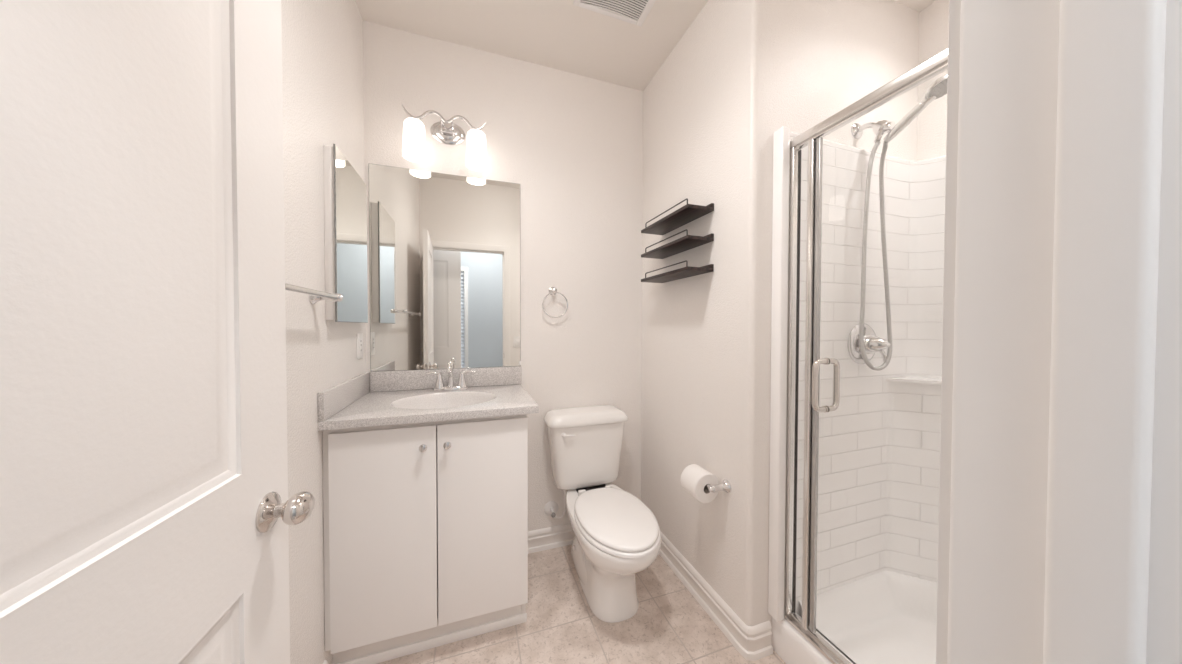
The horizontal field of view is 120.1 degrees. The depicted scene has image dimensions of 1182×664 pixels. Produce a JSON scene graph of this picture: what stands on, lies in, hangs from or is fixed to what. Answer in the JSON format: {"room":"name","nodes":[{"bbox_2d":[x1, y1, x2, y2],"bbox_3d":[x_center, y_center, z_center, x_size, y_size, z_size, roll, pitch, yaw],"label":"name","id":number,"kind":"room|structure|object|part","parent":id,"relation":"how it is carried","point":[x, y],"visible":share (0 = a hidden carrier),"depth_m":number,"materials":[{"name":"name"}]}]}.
{"room":"bathroom","nodes":[
{"label":"bathroom","id":0,"kind":"room"},
{"bbox_2d":[281,0,365,663],"bbox_3d":[-0.843,-0.105,0.781,0.100,2.720,1.989,0,1,-19],"label":"wall","id":1,"kind":"structure","parent":0,"point":[323,81],"depth_m":1.10,"materials":[{"name":"white paint"}]},
{"bbox_2d":[285,283,343,303],"bbox_3d":[-0.760,-0.108,0.825,0.086,0.048,0.656,0,1,-19],"label":"towel bar","id":2,"kind":"object","parent":1,"relation":"attached to","point":[315,296],"visible":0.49,"depth_m":0.99,"materials":[{"name":"silver metal"}]},
{"bbox_3d":[-0.859,-0.113,1.113,0.086,0.048,0.048,0,1,-19],"label":"post","id":3,"kind":"part","parent":2,"relation":"part of","materials":[{"name":"silver metal"}]},
{"bbox_2d":[323,144,367,322],"bbox_3d":[-0.971,-0.350,1.364,0.037,0.622,0.367,0,1,-19],"label":"medicine cabinet","id":4,"kind":"object","parent":1,"relation":"attached to","point":[345,191],"visible":1,"depth_m":1.28,"materials":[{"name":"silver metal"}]},
{"bbox_2d":[356,333,362,358],"bbox_3d":[-1.048,0.063,1.547,0.009,0.116,0.072,0,1,-19],"label":"outlet","id":5,"kind":"object","parent":1,"relation":"attached to","point":[359,335],"visible":1,"depth_m":1.53,"materials":[{"name":"white plastic"}]},
{"bbox_2d":[359,338,361,352],"bbox_3d":[-1.045,0.063,1.548,0.003,0.067,0.033,0,1,-19],"label":"receptacle","id":6,"kind":"object","parent":5,"relation":"attached to","point":[360,339],"depth_m":1.54,"materials":[{"name":"grey plastic"}]},
{"bbox_2d":[363,21,642,530],"bbox_3d":[-0.391,-0.125,1.935,1.505,2.720,0.100,0,1,-19],"label":"wall","id":7,"kind":"structure","parent":0,"point":[572,143],"depth_m":1.94,"materials":[{"name":"white paint"}]},
{"bbox_2d":[402,104,486,170],"bbox_3d":[-0.712,-0.950,1.677,0.381,0.249,0.150,0,1,-19],"label":"vanity light","id":8,"kind":"object","parent":7,"relation":"attached to","point":[447,132],"visible":1,"depth_m":1.66,"materials":[{"name":"white glass"}]},
{"bbox_3d":[-0.834,-0.908,1.609,0.100,0.168,0.100,0,1,-19],"label":"lamp shade","id":9,"kind":"part","parent":8,"relation":"part of","materials":[{"name":"white glass"}]},
{"bbox_3d":[-0.571,-0.909,1.699,0.100,0.168,0.100,0,1,-19],"label":"lamp shade","id":10,"kind":"part","parent":8,"relation":"part of","materials":[{"name":"white glass"}]},
{"bbox_2d":[369,163,520,371],"bbox_3d":[-0.726,-0.310,1.759,0.720,1.000,0.008,0,1,-19],"label":"wall mirror","id":11,"kind":"object","parent":7,"relation":"attached to","point":[444,249],"visible":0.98,"depth_m":1.75,"materials":[{"name":"clear glass"}]},
{"bbox_2d":[370,366,521,391],"bbox_3d":[-0.725,0.239,1.763,0.720,0.096,0.020,0,1,-19],"label":"backsplash","id":12,"kind":"structure","parent":7,"relation":"attached to","point":[380,381],"depth_m":1.73,"materials":[{"name":"stone"}]},
{"bbox_2d":[528,523,574,553],"bbox_3d":[-0.050,1.178,2.012,0.779,0.114,0.021,0,1,-19],"label":"baseboard","id":13,"kind":"structure","parent":7,"relation":"attached to","point":[548,538],"depth_m":1.95,"materials":[{"name":"white paint"}]},
{"bbox_2d":[542,287,567,317],"bbox_3d":[-0.203,-0.167,1.917,0.146,0.178,0.054,0,1,-19],"label":"towel ring","id":14,"kind":"object","parent":7,"relation":"attached to","point":[552,291],"visible":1,"depth_m":1.91,"materials":[{"name":"silver metal"}]},
{"bbox_2d":[544,490,565,518],"bbox_3d":[-0.191,0.944,1.922,0.142,0.224,0.075,1,1,43],"label":"water supply valve","id":15,"kind":"object","parent":7,"relation":"attached to","point":[551,508],"visible":0.86,"depth_m":1.94,"materials":[{"name":"white metal"}]},
{"bbox_2d":[377,545,785,663],"bbox_3d":[0.340,1.299,1.240,2.680,0.100,1.960,0,1,-19],"label":"floor","id":16,"kind":"structure","parent":0,"point":[669,625],"depth_m":1.41,"materials":[{"name":"tile"}]},
{"bbox_2d":[323,414,527,663],"bbox_3d":[-0.665,0.783,1.510,0.702,0.919,0.556,0,1,-19],"label":"vanity cabinet","id":17,"kind":"object","parent":16,"relation":"on","point":[426,527],"visible":0.99,"depth_m":1.26,"materials":[{"name":"white paint"}]},
{"bbox_3d":[-0.739,0.728,1.227,0.336,0.759,0.018,0,1,-19],"label":"door","id":18,"kind":"part","parent":17,"relation":"part of","materials":[{"name":"white laminate"}]},
{"bbox_3d":[-0.611,0.421,1.242,0.029,0.029,0.027,0,1,-19],"label":"knob","id":19,"kind":"part","parent":17,"relation":"part of","materials":[{"name":"silver metal"}]},
{"bbox_2d":[317,366,538,430],"bbox_3d":[-0.648,0.309,1.511,0.740,0.226,0.548,0,1,-19],"label":"countertop","id":20,"kind":"structure","parent":17,"relation":"on","point":[378,398],"depth_m":1.50,"materials":[{"name":"stone"}]},
{"bbox_2d":[391,392,495,429],"bbox_3d":[-0.629,0.358,1.483,0.420,0.130,0.336,0,1,-19],"label":"sink","id":21,"kind":"object","parent":20,"relation":"in","point":[434,400],"depth_m":1.59,"materials":[{"name":"white ceramic"}]},
{"bbox_2d":[425,361,474,390],"bbox_3d":[-0.698,0.213,1.696,0.183,0.150,0.160,1,1,22],"label":"faucet","id":22,"kind":"object","parent":20,"relation":"on","point":[439,385],"visible":1,"depth_m":1.69,"materials":[{"name":"silver metal"}]},
{"bbox_3d":[-0.750,0.239,1.688,0.049,0.075,0.049,0,1,-19],"label":"handle","id":23,"kind":"part","parent":22,"relation":"part of","materials":[{"name":"silver metal"}]},
{"bbox_3d":[-0.686,0.207,1.660,0.033,0.136,0.128,0,1,-19],"label":"spout","id":24,"kind":"part","parent":22,"relation":"part of","materials":[{"name":"silver metal"}]},
{"bbox_3d":[-0.701,0.279,1.706,0.160,0.018,0.052,0,1,-19],"label":"plate","id":25,"kind":"part","parent":22,"relation":"part of","materials":[{"name":"silver metal"}]},
{"bbox_3d":[-0.652,0.239,1.722,0.049,0.075,0.049,0,1,-19],"label":"handle","id":26,"kind":"part","parent":22,"relation":"part of","materials":[{"name":"silver metal"}]},
{"bbox_3d":[-0.609,1.227,1.351,0.702,0.036,0.010,0,1,-19],"label":"toe moulding","id":27,"kind":"part","parent":17,"relation":"part of","materials":[{"name":"white paint"}]},
{"bbox_3d":[-0.535,0.420,1.268,0.029,0.029,0.027,0,1,-19],"label":"knob","id":28,"kind":"part","parent":17,"relation":"part of","materials":[{"name":"silver metal"}]},
{"bbox_3d":[-0.418,0.726,1.337,0.334,0.759,0.018,0,1,-19],"label":"door","id":29,"kind":"part","parent":17,"relation":"part of","materials":[{"name":"white laminate"}]},
{"bbox_2d":[544,405,660,622],"bbox_3d":[0.061,0.841,1.650,0.458,0.800,0.754,0,1,-19],"label":"toilet","id":30,"kind":"object","parent":16,"relation":"on","point":[617,536],"visible":1,"depth_m":1.60,"materials":[{"name":"white ceramic"}]},
{"bbox_3d":[-0.119,0.539,1.774,0.070,0.028,0.030,0,1,-19],"label":"flush lever","id":31,"kind":"part","parent":30,"relation":"part of","materials":[{"name":"white plastic"}]},
{"bbox_3d":[-0.027,0.467,1.903,0.458,0.062,0.205,0,1,-19],"label":"tank lid","id":32,"kind":"part","parent":30,"relation":"part of","materials":[{"name":"white ceramic"}]},
{"bbox_3d":[-0.029,0.674,1.912,0.424,0.350,0.183,0,1,-19],"label":"tank","id":33,"kind":"part","parent":30,"relation":"part of","materials":[{"name":"white ceramic"}]},
{"bbox_3d":[0.081,1.050,1.631,0.358,0.383,0.689,0,1,-19],"label":"bowl","id":34,"kind":"part","parent":30,"relation":"part of","materials":[{"name":"white ceramic"}]},
{"bbox_3d":[0.110,0.827,1.544,0.338,0.024,0.508,0,1,-19],"label":"seat lid","id":35,"kind":"part","parent":30,"relation":"part of","materials":[{"name":"white plastic"}]},
{"bbox_3d":[0.114,0.849,1.535,0.350,0.018,0.501,0,1,-19],"label":"seat","id":36,"kind":"part","parent":30,"relation":"part of","materials":[{"name":"white plastic"}]},
{"bbox_2d":[771,571,936,663],"bbox_3d":[1.253,1.158,1.063,0.844,0.192,0.882,0,1,-19],"label":"shower pan","id":37,"kind":"object","parent":16,"relation":"on","point":[885,617],"visible":0.45,"depth_m":1.35,"materials":[{"name":"white plastic"}]},
{"bbox_2d":[356,0,935,90],"bbox_3d":[0.052,-1.506,0.308,3.810,0.100,3.440,0,1,-19],"label":"ceiling","id":38,"kind":"structure","parent":0,"point":[562,35],"depth_m":1.67,"materials":[{"name":"white paint"}]},
{"bbox_2d":[573,0,655,25],"bbox_3d":[0.136,-1.470,1.423,0.343,0.010,0.343,0,1,-19],"label":"ceiling vent","id":39,"kind":"object","parent":38,"relation":"in","point":[635,12],"visible":1,"depth_m":1.55,"materials":[{"name":"white plastic"}]},
{"bbox_2d":[641,0,918,644],"bbox_3d":[0.946,-0.122,1.925,1.058,2.720,0.989,0,1,-19],"label":"wall","id":40,"kind":"structure","parent":0,"point":[743,71],"depth_m":1.45,"materials":[{"name":"white paint"}]},
{"bbox_2d":[641,198,713,234],"bbox_3d":[0.403,-0.553,1.664,0.134,0.044,0.427,0,1,-19],"label":"floating shelf","id":41,"kind":"object","parent":40,"relation":"attached to","point":[688,213],"visible":1,"depth_m":1.60,"materials":[{"name":"black wood"}]},
{"bbox_3d":[0.351,-0.559,1.628,0.006,0.031,0.375,0,1,-19],"label":"wire rail","id":42,"kind":"part","parent":41,"relation":"part of","materials":[{"name":"black metal"}]},
{"bbox_2d":[641,229,713,258],"bbox_3d":[0.403,-0.422,1.666,0.134,0.044,0.427,0,1,-19],"label":"floating shelf","id":43,"kind":"object","parent":40,"relation":"attached to","point":[685,243],"visible":1,"depth_m":1.59,"materials":[{"name":"black wood"}]},
{"bbox_3d":[0.350,-0.428,1.630,0.006,0.031,0.375,0,1,-19],"label":"wire rail","id":44,"kind":"part","parent":43,"relation":"part of","materials":[{"name":"black metal"}]},
{"bbox_2d":[641,260,713,282],"bbox_3d":[0.403,-0.289,1.668,0.134,0.044,0.427,0,1,-19],"label":"floating shelf","id":45,"kind":"object","parent":40,"relation":"attached to","point":[687,271],"visible":1,"depth_m":1.57,"materials":[{"name":"black wood"}]},
{"bbox_3d":[0.350,-0.295,1.633,0.006,0.031,0.375,0,1,-19],"label":"wire rail","id":46,"kind":"part","parent":45,"relation":"part of","materials":[{"name":"black metal"}]},
{"bbox_2d":[659,531,772,660],"bbox_3d":[0.505,1.184,1.722,0.123,0.114,0.889,0,1,-19],"label":"baseboard","id":47,"kind":"structure","parent":40,"relation":"attached to","point":[753,643],"depth_m":1.43,"materials":[{"name":"white paint"}]},
{"bbox_2d":[705,479,730,492],"bbox_3d":[0.503,0.640,1.459,0.088,0.052,0.174,0,1,-19],"label":"toilet paper holder","id":48,"kind":"object","parent":40,"relation":"attached to","point":[725,486],"visible":0.81,"depth_m":1.39,"materials":[{"name":"silver metal"}]},
{"bbox_2d":[681,464,718,502],"bbox_3d":[0.468,0.651,1.468,0.123,0.123,0.109,0,1,-19],"label":"toilet paper roll","id":49,"kind":"object","parent":48,"relation":"hanging from","point":[694,478],"visible":0.88,"depth_m":1.43,"materials":[{"name":"white paper"}]},
{"bbox_2d":[851,74,947,370],"bbox_3d":[1.173,-0.365,1.305,0.175,1.041,0.321,0,1,-19],"label":"shower","id":50,"kind":"object","parent":40,"relation":"attached to","point":[937,89],"visible":0.97,"depth_m":1.35,"materials":[{"name":"silver metal"}]},
{"bbox_3d":[1.148,-0.842,1.405,0.021,0.051,0.083,0,1,-19],"label":"arm","id":51,"kind":"part","parent":50,"relation":"part of","materials":[{"name":"silver metal"}]},
{"bbox_2d":[917,0,948,160],"bbox_3d":[1.723,-0.106,1.140,0.100,2.720,1.000,0,1,-19],"label":"wall","id":52,"kind":"structure","parent":0,"point":[934,19],"depth_m":1.53,"materials":[{"name":"white paint"}]},
{"bbox_2d":[768,127,945,620],"bbox_3d":[1.245,0.198,1.043,0.866,1.912,0.883,0,1,-19],"label":"shower surround","id":53,"kind":"object","parent":52,"relation":"attached to","point":[879,457],"visible":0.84,"depth_m":1.44,"materials":[{"name":"tile"}]},
{"bbox_2d":[784,48,947,663],"bbox_3d":[0.898,0.197,0.910,0.121,1.822,0.857,0,1,-19],"label":"shower door frame","id":54,"kind":"structure","parent":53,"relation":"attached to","point":[937,64],"depth_m":1.21,"materials":[{"name":"silver metal"}]},
{"bbox_3d":[0.786,0.198,1.224,0.027,1.754,0.019,0,1,-19],"label":"strike post","id":55,"kind":"part","parent":54,"relation":"part of","materials":[{"name":"silver metal"}]},
{"bbox_3d":[0.778,0.183,1.161,0.057,0.188,0.023,0,1,-19],"label":"pull handle","id":56,"kind":"part","parent":54,"relation":"part of","materials":[{"name":"silver metal"}]},
{"bbox_3d":[0.838,0.182,1.182,0.057,0.188,0.023,0,1,-19],"label":"pull handle","id":57,"kind":"part","parent":54,"relation":"part of","materials":[{"name":"silver metal"}]},
{"bbox_2d":[847,323,890,363],"bbox_3d":[1.156,0.050,1.384,0.172,0.172,0.105,0,1,-19],"label":"shower valve","id":58,"kind":"object","parent":53,"relation":"attached to","point":[873,344],"visible":0.89,"depth_m":1.40,"materials":[{"name":"silver metal"}]},
{"bbox_3d":[1.160,0.050,1.374,0.082,0.082,0.083,0,1,-19],"label":"cone handle","id":59,"kind":"part","parent":58,"relation":"part of","materials":[{"name":"silver metal"}]},
{"bbox_3d":[1.186,0.088,1.396,0.056,0.076,0.022,0,1,-2],"label":"lever","id":60,"kind":"part","parent":58,"relation":"part of","materials":[{"name":"silver metal"}]},
{"bbox_3d":[0.664,-0.094,0.309,2.643,2.720,0.116,0,1,-19],"label":"wall","id":61,"kind":"structure","parent":0,"visible":0},
{"bbox_2d":[0,0,314,663],"bbox_3d":[-0.511,0.243,0.331,0.167,2.025,0.685,0,1,-16],"label":"door","id":62,"kind":"structure","parent":61,"relation":"in","point":[146,510],"depth_m":0.39,"materials":[{"name":"white paint"}]},
{"bbox_3d":[-0.558,0.318,0.608,0.030,0.065,0.065,0,1,-16],"label":"knob","id":63,"kind":"part","parent":62,"relation":"part of","materials":[{"name":"silver metal"}]},
{"bbox_2d":[936,0,1181,663],"bbox_3d":[-0.072,0.218,0.062,0.820,2.101,0.147,0,1,-19],"label":"trim","id":64,"kind":"structure","parent":61,"relation":"attached to","point":[1060,529],"depth_m":0.18,"materials":[{"name":"white paint"}]},
{"bbox_3d":[-0.093,0.217,0.124,0.820,2.101,0.016,0,1,-19],"label":"casing","id":65,"kind":"part","parent":64,"relation":"part of","materials":[{"name":"white paint"}]}
]}

